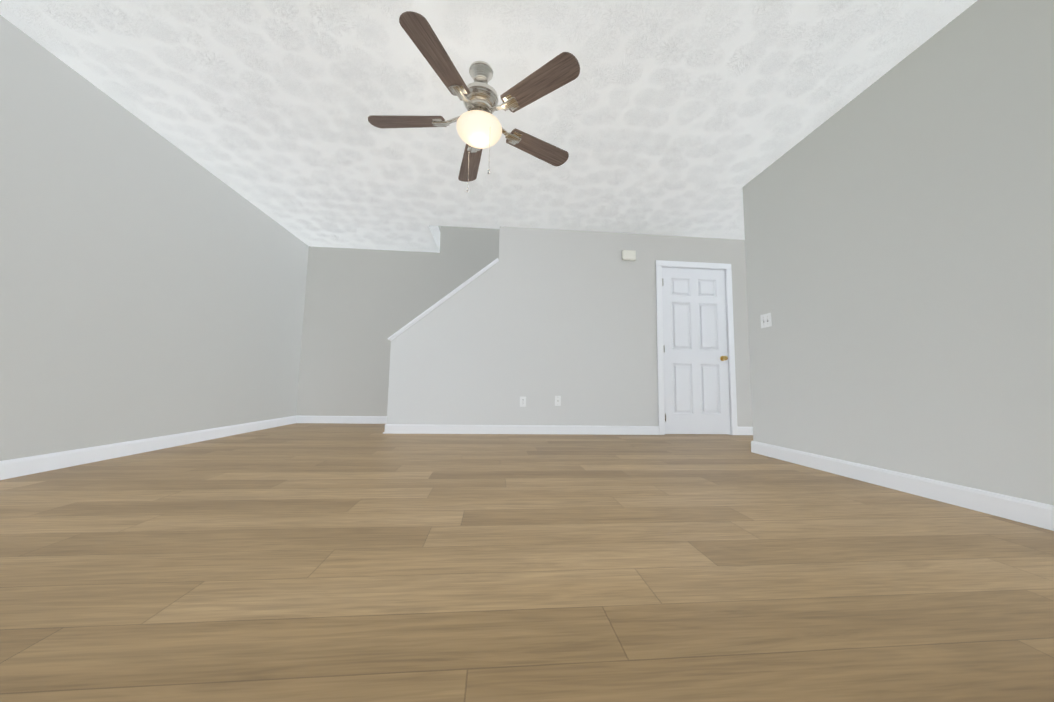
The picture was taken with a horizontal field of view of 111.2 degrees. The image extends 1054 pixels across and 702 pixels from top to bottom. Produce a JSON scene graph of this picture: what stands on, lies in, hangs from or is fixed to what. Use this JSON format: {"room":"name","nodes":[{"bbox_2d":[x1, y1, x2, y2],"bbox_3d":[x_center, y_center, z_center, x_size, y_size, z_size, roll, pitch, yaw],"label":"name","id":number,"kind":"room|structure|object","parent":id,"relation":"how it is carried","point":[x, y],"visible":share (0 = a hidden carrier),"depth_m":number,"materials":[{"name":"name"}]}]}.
{"room":"empty living room","nodes":[
{"label":"empty living room","id":0,"kind":"room"},
{"bbox_2d":[0,15,308,460],"bbox_3d":[-2.895,-0.498,2.330,0.120,2.440,5.250,1,-5,-5],"label":"wall","id":1,"kind":"structure","parent":0,"point":[152,283],"depth_m":2.52,"materials":[{"name":"grey paint"}]},
{"bbox_2d":[0,416,295,479],"bbox_3d":[-2.848,0.667,2.224,0.014,0.100,5.250,1,-5,-5],"label":"baseboard","id":2,"kind":"structure","parent":1,"relation":"attached to","point":[11,468],"depth_m":2.53,"materials":[{"name":"white wood"}]},
{"bbox_2d":[296,226,499,415],"bbox_3d":[0.033,-1.541,5.406,6.450,5.200,0.120,1,-5,-5],"label":"wall","id":3,"kind":"structure","parent":0,"point":[361,306],"depth_m":5.04,"materials":[{"name":"grey paint"}]},
{"bbox_2d":[296,415,386,423],"bbox_3d":[-2.447,0.928,4.877,1.240,0.100,0.014,1,-5,-5],"label":"baseboard","id":4,"kind":"structure","parent":3,"relation":"attached to","point":[299,419],"depth_m":4.87,"materials":[{"name":"white wood"}]},
{"bbox_2d":[0,0,976,252],"bbox_3d":[2.788,-1.719,2.969,11.490,0.300,5.490,1,-5,-5],"label":"ceiling","id":5,"kind":"structure","parent":0,"point":[688,118],"depth_m":2.36,"materials":[{"name":"white paint"}]},
{"bbox_2d":[368,11,579,191],"bbox_3d":[-0.318,-1.332,2.167,1.260,0.725,1.271,1,-5,-5],"label":"ceiling fan","id":6,"kind":"object","parent":5,"relation":"hanging from","point":[479,127],"visible":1,"depth_m":2.05,"materials":[{"name":"brushed nickel"},{"name":"walnut wood"},{"name":"frosted white glass"}]},
{"bbox_2d":[0,423,1053,701],"bbox_3d":[2.744,0.919,2.716,11.850,0.120,6.050,1,-5,-5],"label":"floor","id":7,"kind":"structure","parent":0,"point":[326,563],"depth_m":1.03,"materials":[{"name":"brown wood"}]},
{"bbox_2d":[387,226,752,426],"bbox_3d":[0.888,-0.241,4.361,4.870,2.440,0.115,1,-5,-5],"label":"wall","id":8,"kind":"structure","parent":0,"point":[539,319],"depth_m":4.23,"materials":[{"name":"grey paint"}]},
{"bbox_2d":[388,258,498,340],"bbox_3d":[-0.957,-0.601,4.225,1.224,1.014,0.151,1,-5,-5],"label":"trim","id":9,"kind":"structure","parent":8,"relation":"on","point":[430,309],"depth_m":4.15,"materials":[{"name":"white wood"}]},
{"bbox_2d":[384,423,658,434],"bbox_3d":[-0.007,0.895,4.107,3.129,0.100,0.014,1,-5,-5],"label":"baseboard","id":10,"kind":"structure","parent":8,"relation":"attached to","point":[389,428],"depth_m":4.09,"materials":[{"name":"white wood"}]},
{"bbox_2d":[520,397,525,406],"bbox_3d":[-0.047,0.580,4.136,0.070,0.115,0.008,1,-5,-5],"label":"electrical outlet","id":11,"kind":"object","parent":8,"relation":"attached to","point":[522,401],"visible":1,"depth_m":4.13,"materials":[{"name":"white plastic"}]},
{"bbox_2d":[555,396,560,405],"bbox_3d":[0.357,0.576,4.169,0.070,0.115,0.016,1,-5,-5],"label":"outlet","id":12,"kind":"object","parent":8,"relation":"attached to","point":[557,400],"visible":1,"depth_m":4.17,"materials":[{"name":"white plastic"}]},
{"bbox_2d":[622,250,635,260],"bbox_3d":[1.244,-1.167,4.400,0.164,0.120,0.047,1,-5,-5],"label":"door chime","id":13,"kind":"object","parent":8,"relation":"attached to","point":[629,255],"visible":1,"depth_m":4.38,"materials":[{"name":"white plastic"}]},
{"bbox_2d":[662,267,730,433],"bbox_3d":[2.056,-0.019,4.375,0.824,2.024,0.108,1,-5,-5],"label":"closet door","id":14,"kind":"structure","parent":8,"relation":"in","point":[696,377],"depth_m":4.39,"materials":[{"name":"white wood"}]},
{"bbox_2d":[656,260,737,434],"bbox_3d":[2.051,-0.049,4.441,0.980,2.112,0.133,1,-5,-5],"label":"door frame","id":15,"kind":"structure","parent":8,"relation":"attached to","point":[660,264],"depth_m":4.39,"materials":[{"name":"white wood"}]},
{"bbox_2d":[738,427,752,434],"bbox_3d":[2.919,0.970,4.385,0.789,0.100,0.044,1,-5,-5],"label":"baseboard","id":16,"kind":"structure","parent":8,"relation":"attached to","point":[741,430],"depth_m":4.34,"materials":[{"name":"white wood"}]},
{"bbox_2d":[743,181,762,442],"bbox_3d":[4.173,-0.277,3.411,4.340,2.440,0.115,1,-5,-5],"label":"wall","id":17,"kind":"structure","parent":0,"point":[753,321],"depth_m":3.22,"materials":[{"name":"grey paint"}]},
{"bbox_2d":[751,0,1053,504],"bbox_3d":[2.213,-0.477,1.669,0.115,2.440,3.010,1,-5,-5],"label":"wall","id":18,"kind":"structure","parent":0,"point":[899,232],"depth_m":1.91,"materials":[{"name":"grey paint"}]},
{"bbox_2d":[760,313,771,327],"bbox_3d":[2.017,-0.257,3.052,0.016,0.115,0.116,1,-5,-5],"label":"light switch","id":19,"kind":"object","parent":18,"relation":"attached to","point":[765,320],"visible":1,"depth_m":3.04,"materials":[{"name":"white plastic"}]},
{"bbox_2d":[751,441,1053,530],"bbox_3d":[2.122,0.693,1.633,0.014,0.100,3.114,1,-5,-5],"label":"baseboard","id":20,"kind":"structure","parent":18,"relation":"attached to","point":[1033,513],"depth_m":1.87,"materials":[{"name":"white wood"}]}
]}

